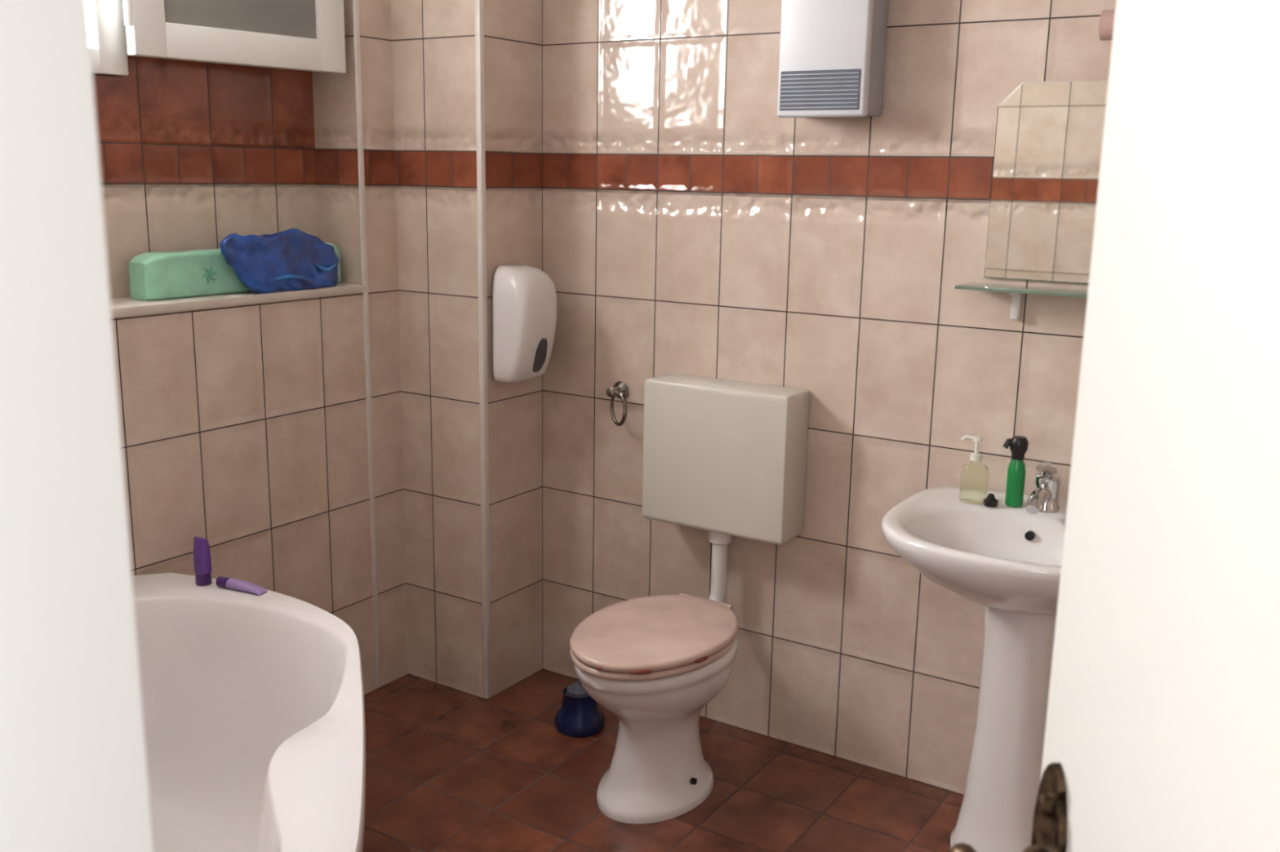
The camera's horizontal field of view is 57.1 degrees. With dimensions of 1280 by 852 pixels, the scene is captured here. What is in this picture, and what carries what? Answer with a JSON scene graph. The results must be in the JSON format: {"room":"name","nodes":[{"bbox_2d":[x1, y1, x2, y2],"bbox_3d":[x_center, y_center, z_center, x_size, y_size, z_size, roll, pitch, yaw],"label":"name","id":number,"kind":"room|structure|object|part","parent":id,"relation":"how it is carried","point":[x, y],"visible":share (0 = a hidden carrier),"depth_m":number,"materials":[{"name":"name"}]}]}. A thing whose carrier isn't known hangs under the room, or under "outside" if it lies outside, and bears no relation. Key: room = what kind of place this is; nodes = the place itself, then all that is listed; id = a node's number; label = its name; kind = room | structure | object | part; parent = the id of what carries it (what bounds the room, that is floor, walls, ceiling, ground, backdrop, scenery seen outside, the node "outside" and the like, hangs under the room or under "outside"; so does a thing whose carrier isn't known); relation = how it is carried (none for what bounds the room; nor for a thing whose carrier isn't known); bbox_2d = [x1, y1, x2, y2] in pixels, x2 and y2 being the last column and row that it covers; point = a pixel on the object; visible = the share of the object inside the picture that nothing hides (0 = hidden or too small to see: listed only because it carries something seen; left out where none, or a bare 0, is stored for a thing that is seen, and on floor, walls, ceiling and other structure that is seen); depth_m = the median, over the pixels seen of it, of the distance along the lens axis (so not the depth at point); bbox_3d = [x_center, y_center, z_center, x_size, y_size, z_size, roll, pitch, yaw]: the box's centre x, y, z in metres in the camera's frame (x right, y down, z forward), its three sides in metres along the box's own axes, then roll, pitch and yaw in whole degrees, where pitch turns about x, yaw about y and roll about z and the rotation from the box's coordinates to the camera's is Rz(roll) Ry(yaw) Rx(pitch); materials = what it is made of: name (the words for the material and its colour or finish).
{"room":"bathroom","nodes":[
{"label":"bathroom","id":0,"kind":"room"},
{"bbox_2d":[93,26,319,298],"bbox_3d":[-1.438,-0.842,2.335,0.001,1.290,2.030,9,14,32],"label":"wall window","id":1,"kind":"structure","parent":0,"point":[193,155],"depth_m":2.92,"materials":[{"name":"tile"}]},
{"bbox_2d":[86,0,346,75],"bbox_3d":[-1.196,-1.128,2.587,0.137,0.680,1.210,11,16,38],"label":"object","id":2,"kind":"structure","parent":1,"relation":"attached to","point":[302,35],"depth_m":2.80,"materials":[{"name":"white paint"}]},
{"bbox_3d":[-1.371,-1.085,2.377,0.066,0.680,0.653,9,14,32],"label":"frame","id":3,"kind":"part","parent":2,"relation":"part of","materials":[{"name":"white paint"}]},
{"bbox_3d":[-0.959,-1.179,2.801,0.010,0.464,0.420,11,16,39],"label":"glass pane","id":4,"kind":"part","parent":2,"relation":"part of","materials":[{"name":"grey glass"}]},
{"bbox_2d":[111,293,377,695],"bbox_3d":[-1.313,0.375,2.502,0.001,1.165,2.030,9,14,32],"label":"wall","id":5,"kind":"structure","parent":0,"point":[243,428],"depth_m":2.97,"materials":[{"name":"beige tile"}]},
{"bbox_2d":[110,282,365,318],"bbox_3d":[-1.374,-0.216,2.421,0.179,0.022,2.028,9,14,32],"label":"trim","id":6,"kind":"structure","parent":5,"relation":"on","point":[126,306],"depth_m":2.82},
{"bbox_2d":[128,242,341,300],"bbox_3d":[-1.005,-0.400,2.979,0.096,0.113,0.600,9,14,32],"label":"case","id":7,"kind":"object","parent":6,"relation":"on","point":[153,276],"visible":0.52,"depth_m":2.79,"materials":[{"name":"green plastic"}]},
{"bbox_2d":[202,265,217,283],"bbox_3d":[-1.041,-0.367,2.845,0.006,0.043,0.043,9,14,32],"label":"print","id":8,"kind":"object","parent":7,"relation":"attached to","point":[209,272],"depth_m":2.84},
{"bbox_2d":[218,227,338,293],"bbox_3d":[-0.903,-0.420,2.977,0.043,0.158,0.359,9,14,32],"label":"plastic bag","id":9,"kind":"object","parent":6,"relation":"on","point":[293,259],"visible":1,"depth_m":2.96,"materials":[{"name":"blue plastic"}]},
{"bbox_2d":[311,0,361,284],"bbox_3d":[-0.813,-1.002,3.124,0.174,1.290,0.001,9,14,32],"label":"wall niche","id":10,"kind":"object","parent":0,"point":[334,94],"visible":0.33,"depth_m":3.19,"materials":[{"name":"beige tile"}]},
{"bbox_2d":[359,0,542,699],"bbox_3d":[-0.507,-0.425,3.228,0.489,2.450,0.200,-1,12,-7],"label":"wall","id":11,"kind":"structure","parent":0,"point":[418,56],"depth_m":3.28,"materials":[{"name":"beige tile"}]},
{"bbox_2d":[352,0,380,688],"bbox_3d":[-0.750,-0.424,3.200,0.008,2.445,0.018,9,14,32],"label":"trim","id":12,"kind":"structure","parent":11,"relation":"attached to","point":[355,2],"depth_m":3.23,"materials":[{"name":"white plastic"}]},
{"bbox_2d":[474,0,490,699],"bbox_3d":[-0.422,-0.407,3.147,0.018,2.445,0.018,9,14,32],"label":"trim","id":13,"kind":"structure","parent":11,"relation":"attached to","point":[479,4],"depth_m":3.18,"materials":[{"name":"white plastic"}]},
{"bbox_2d":[493,264,556,382],"bbox_3d":[-0.314,-0.279,3.211,0.134,0.313,0.165,9,14,32],"label":"soap dispenser","id":14,"kind":"object","parent":11,"relation":"attached to","point":[525,296],"visible":1,"depth_m":3.15,"materials":[{"name":"white plastic"}]},
{"bbox_2d":[362,669,964,851],"bbox_3d":[-0.395,1.360,0.776,4.200,0.001,5.020,9,14,32],"label":"floor","id":15,"kind":"structure","parent":0,"point":[448,770],"depth_m":2.92,"materials":[{"name":"tile"}]},
{"bbox_2d":[132,573,365,851],"bbox_3d":[-0.886,0.813,1.925,1.436,0.566,1.394,9,14,32],"label":"bathtub","id":16,"kind":"object","parent":15,"relation":"on","point":[253,705],"visible":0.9,"depth_m":2.51,"materials":[{"name":"white ceramic"}]},
{"bbox_2d":[193,536,212,586],"bbox_3d":[-0.992,0.306,2.664,0.038,0.108,0.039,-2,13,-16],"label":"shampoo bottle","id":17,"kind":"object","parent":16,"relation":"on","point":[202,553],"visible":1,"depth_m":2.65,"materials":[{"name":"purple plastic"}]},
{"bbox_2d":[216,576,267,595],"bbox_3d":[-0.894,0.357,2.634,0.120,0.024,0.030,6,13,20],"label":"tube","id":18,"kind":"object","parent":16,"relation":"on","point":[224,582],"visible":1,"depth_m":2.63,"materials":[{"name":"purple plastic"}]},
{"bbox_2d":[554,681,604,737],"bbox_3d":[-0.164,0.676,3.214,0.140,0.312,0.140,-5,13,-25],"label":"toilet brush","id":19,"kind":"object","parent":15,"relation":"on","point":[579,715],"visible":0.8,"depth_m":3.19,"materials":[{"name":"blue plastic"}]},
{"bbox_2d":[569,531,738,824],"bbox_3d":[0.081,0.612,2.883,0.356,0.589,0.672,9,14,32],"label":"toilet","id":20,"kind":"object","parent":15,"relation":"on","point":[654,663],"visible":0.95,"depth_m":2.77,"materials":[{"name":"white ceramic"}]},
{"bbox_3d":[0.033,0.505,2.781,0.352,0.018,0.480,9,14,32],"label":"seat","id":21,"kind":"part","parent":20,"relation":"part of","materials":[{"name":"beige plastic"}]},
{"bbox_3d":[0.036,0.483,2.781,0.356,0.022,0.490,9,14,32],"label":"lid","id":22,"kind":"part","parent":20,"relation":"part of","materials":[{"name":"beige plastic"}]},
{"bbox_3d":[0.034,0.714,2.834,0.348,0.408,0.472,9,14,32],"label":"bowl","id":23,"kind":"part","parent":20,"relation":"part of","materials":[{"name":"white ceramic"}]},
{"bbox_2d":[880,486,1067,851],"bbox_3d":[0.794,0.595,2.542,0.568,0.788,0.519,9,14,32],"label":"washbasin","id":24,"kind":"object","parent":15,"relation":"on","point":[1006,560],"visible":0.66,"depth_m":2.55,"materials":[{"name":"white ceramic"}]},
{"bbox_2d":[959,435,988,504],"bbox_3d":[0.749,0.096,2.637,0.065,0.150,0.040,9,14,32],"label":"soap bottle","id":25,"kind":"object","parent":24,"relation":"on","point":[974,474],"visible":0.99,"depth_m":2.62,"materials":[{"name":"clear plastic"}]},
{"bbox_2d":[880,486,1067,614],"bbox_3d":[0.799,0.302,2.479,0.568,0.189,0.519,9,14,32],"label":"basin","id":26,"kind":"object","parent":24,"relation":"in","point":[1002,558],"depth_m":2.52,"materials":[{"name":"white ceramic"}]},
{"bbox_2d":[982,493,998,506],"bbox_3d":[0.781,0.164,2.618,0.032,0.028,0.032,9,14,32],"label":"stopper","id":27,"kind":"object","parent":24,"relation":"on","point":[990,500],"visible":1,"depth_m":2.61,"materials":[{"name":"black plastic"}]},
{"bbox_2d":[1002,435,1028,506],"bbox_3d":[0.831,0.099,2.612,0.050,0.157,0.043,9,14,32],"label":"bottle","id":28,"kind":"object","parent":24,"relation":"on","point":[1015,478],"visible":1,"depth_m":2.60,"materials":[{"name":"green plastic"}]},
{"bbox_2d":[1025,462,1060,514],"bbox_3d":[0.873,0.134,2.555,0.060,0.119,0.153,9,14,32],"label":"faucet","id":29,"kind":"object","parent":24,"relation":"on","point":[1044,498],"visible":1,"depth_m":2.57,"materials":[{"name":"silver metal"}]},
{"bbox_3d":[0.865,0.157,2.548,0.036,0.049,0.125,9,14,32],"label":"spout","id":30,"kind":"part","parent":29,"relation":"part of","materials":[{"name":"silver metal"}]},
{"bbox_3d":[0.882,0.097,2.559,0.034,0.050,0.108,9,14,32],"label":"lever","id":31,"kind":"part","parent":29,"relation":"part of","materials":[{"name":"silver metal"}]},
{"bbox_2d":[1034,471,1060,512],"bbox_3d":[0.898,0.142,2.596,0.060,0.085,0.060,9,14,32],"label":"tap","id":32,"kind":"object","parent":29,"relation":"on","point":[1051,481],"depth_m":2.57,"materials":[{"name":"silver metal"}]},
{"bbox_2d":[542,0,1116,795],"bbox_3d":[0.737,-0.293,2.717,2.420,2.450,0.001,9,14,32],"label":"wall","id":33,"kind":"structure","parent":0,"point":[691,227],"depth_m":2.97,"materials":[{"name":"beige tile"}]},
{"bbox_2d":[606,381,629,426],"bbox_3d":[-0.056,-0.060,3.251,0.082,0.118,0.062,9,14,32],"label":"towel ring","id":34,"kind":"object","parent":33,"relation":"attached to","point":[620,389],"visible":1,"depth_m":3.24,"materials":[{"name":"silver metal"}]},
{"bbox_2d":[642,373,809,545],"bbox_3d":[0.216,0.078,3.057,0.416,0.382,0.127,9,14,32],"label":"toilet cistern","id":35,"kind":"object","parent":33,"relation":"attached to","point":[722,456],"visible":1,"depth_m":2.99,"materials":[{"name":"beige plastic"}]},
{"bbox_2d":[777,0,888,117],"bbox_3d":[0.447,-0.961,2.693,0.220,0.495,0.128,9,14,32],"label":"wall heater","id":36,"kind":"object","parent":33,"relation":"attached to","point":[833,52],"visible":1,"depth_m":2.67,"materials":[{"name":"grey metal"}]},
{"bbox_2d":[779,68,861,111],"bbox_3d":[0.410,-0.767,2.685,0.198,0.088,0.003,9,14,32],"label":"grille","id":37,"kind":"object","parent":36,"relation":"attached to","point":[800,89],"depth_m":2.68,"materials":[{"name":"grey metal"}]},
{"bbox_2d":[954,282,1088,319],"bbox_3d":[0.923,-0.253,2.529,0.470,0.076,0.119,9,14,32],"label":"glass shelf","id":38,"kind":"object","parent":33,"relation":"attached to","point":[1016,292],"visible":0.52,"depth_m":2.57,"materials":[{"name":"clear glass"}]},
{"bbox_2d":[983,80,1108,284],"bbox_3d":[0.956,-0.520,2.519,0.406,0.426,0.008,9,14,32],"label":"mirror","id":39,"kind":"object","parent":33,"relation":"attached to","point":[1048,144],"visible":0.59,"depth_m":2.56,"materials":[{"name":"mirror"}]},
{"bbox_2d":[1097,8,1115,44],"bbox_3d":[1.064,-0.807,2.349,0.275,0.070,0.074,9,14,32],"label":"wall lamp","id":40,"kind":"object","parent":33,"relation":"attached to","point":[1106,21],"visible":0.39,"depth_m":2.39,"materials":[{"name":"glass"}]},
{"label":"wall","id":41,"kind":"structure","parent":0,"visible":0},
{"bbox_2d":[0,0,153,851],"bbox_3d":[0.032,0.382,0.295,0.868,2.130,0.167,9,14,32],"label":"trim","id":42,"kind":"structure","parent":41,"relation":"attached to","point":[73,775],"depth_m":0.45,"materials":[{"name":"white paint"}]},
{"bbox_2d":[949,0,1279,851],"bbox_3d":[0.302,0.384,0.521,0.108,2.020,0.700,0,12,-5],"label":"door","id":43,"kind":"structure","parent":41,"relation":"in","point":[1162,731],"depth_m":0.67,"materials":[{"name":"beige paint"}]},
{"bbox_3d":[0.258,0.322,0.789,0.064,0.034,0.144,0,12,-5],"label":"handle","id":44,"kind":"part","parent":43,"relation":"part of","materials":[{"name":"brown metal"}]}
]}

